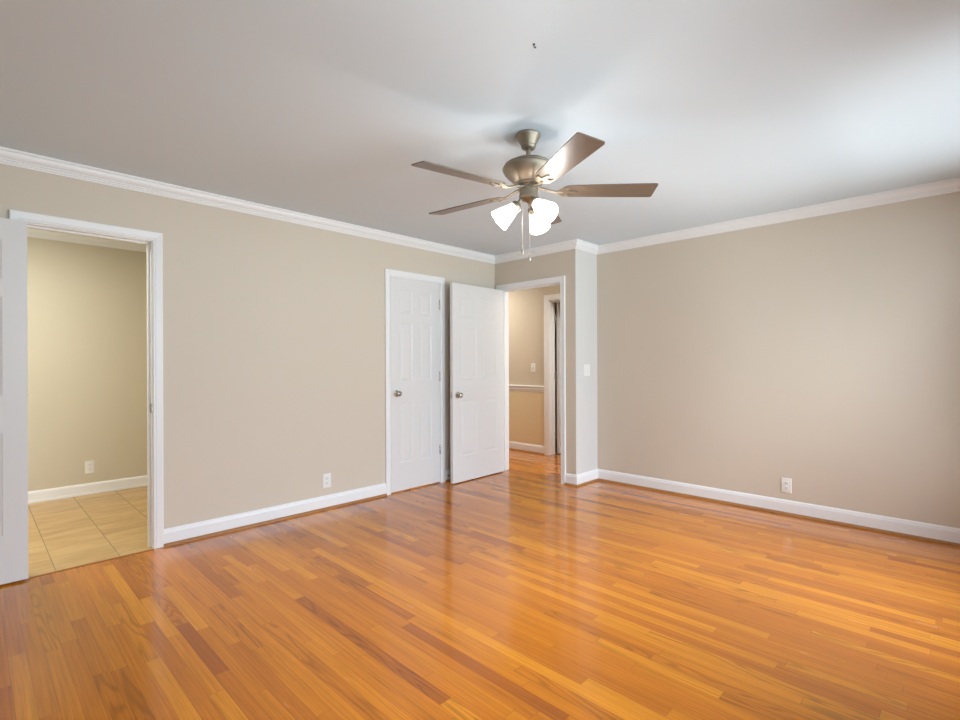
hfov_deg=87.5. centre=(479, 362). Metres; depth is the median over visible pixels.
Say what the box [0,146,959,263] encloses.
crown molding
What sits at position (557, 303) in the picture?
door
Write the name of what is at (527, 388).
chair rail
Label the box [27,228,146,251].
crown molding
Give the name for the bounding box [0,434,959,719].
floor
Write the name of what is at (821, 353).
wall
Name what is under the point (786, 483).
wall outlet
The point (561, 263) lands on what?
wall
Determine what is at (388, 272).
door frame
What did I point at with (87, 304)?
wall
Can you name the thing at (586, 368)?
light switch
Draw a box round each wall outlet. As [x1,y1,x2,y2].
[85,460,93,473]
[323,473,330,487]
[781,477,791,492]
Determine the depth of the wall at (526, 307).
6.91 m
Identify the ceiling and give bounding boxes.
[0,0,959,255]
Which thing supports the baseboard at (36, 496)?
attached to the wall at (87, 304)
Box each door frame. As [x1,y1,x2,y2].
[9,209,163,548]
[385,269,445,494]
[496,275,565,483]
[544,294,559,454]
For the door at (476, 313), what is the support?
in the wall at (561, 263)
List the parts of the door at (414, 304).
knob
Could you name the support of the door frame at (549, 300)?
attached to the wall at (526, 307)
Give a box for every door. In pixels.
[0,217,27,584]
[390,276,440,492]
[450,282,503,483]
[554,302,560,453]
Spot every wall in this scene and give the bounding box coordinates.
[0,164,494,528]
[27,237,146,490]
[495,249,575,474]
[508,285,559,445]
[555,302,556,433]
[575,249,597,474]
[597,191,959,527]
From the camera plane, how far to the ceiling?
2.30 m
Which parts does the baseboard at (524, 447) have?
shoe molding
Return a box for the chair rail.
[509,385,543,391]
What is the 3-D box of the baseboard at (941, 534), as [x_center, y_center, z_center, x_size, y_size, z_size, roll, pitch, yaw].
[0.153,1.172,2.561,4.420,0.115,5.368,0,0,44]
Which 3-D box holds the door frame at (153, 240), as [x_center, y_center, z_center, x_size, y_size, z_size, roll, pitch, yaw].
[-2.447,0.185,3.154,0.157,2.107,0.751,0,0,44]
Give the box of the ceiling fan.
[411,129,657,260]
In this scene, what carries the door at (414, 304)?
in the wall at (274, 330)
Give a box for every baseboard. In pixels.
[2,469,959,584]
[28,475,146,503]
[509,441,543,454]
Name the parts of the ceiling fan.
fan blade, fan blade, bulb, pull chain, bulb, bulb, fan blade, fan blade, fan blade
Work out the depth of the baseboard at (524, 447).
6.90 m
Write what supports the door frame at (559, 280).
attached to the wall at (561, 263)
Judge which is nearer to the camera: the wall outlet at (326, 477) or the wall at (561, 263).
the wall outlet at (326, 477)
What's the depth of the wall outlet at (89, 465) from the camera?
4.74 m
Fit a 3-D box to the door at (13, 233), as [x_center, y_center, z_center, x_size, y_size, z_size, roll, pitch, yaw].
[-2.804,0.212,2.648,0.620,2.032,0.161,0,0,-45]
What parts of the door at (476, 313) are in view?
knob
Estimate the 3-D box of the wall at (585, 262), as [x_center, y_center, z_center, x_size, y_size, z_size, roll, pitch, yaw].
[1.090,0.007,5.203,0.120,2.440,0.517,0,0,44]
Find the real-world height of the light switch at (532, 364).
0.120 m
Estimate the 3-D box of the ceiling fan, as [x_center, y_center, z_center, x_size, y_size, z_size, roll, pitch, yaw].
[0.224,-0.875,2.663,1.277,0.670,1.288,0,0,44]
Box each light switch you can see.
[531,363,534,371]
[583,364,589,375]
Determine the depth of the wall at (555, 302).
8.62 m
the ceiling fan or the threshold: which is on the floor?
the threshold
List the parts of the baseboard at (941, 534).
shoe molding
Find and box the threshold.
[28,549,152,578]
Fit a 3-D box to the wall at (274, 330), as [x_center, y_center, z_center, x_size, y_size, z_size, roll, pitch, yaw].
[-1.653,0.016,3.966,0.120,2.440,5.091,0,0,44]
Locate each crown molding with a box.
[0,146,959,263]
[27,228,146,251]

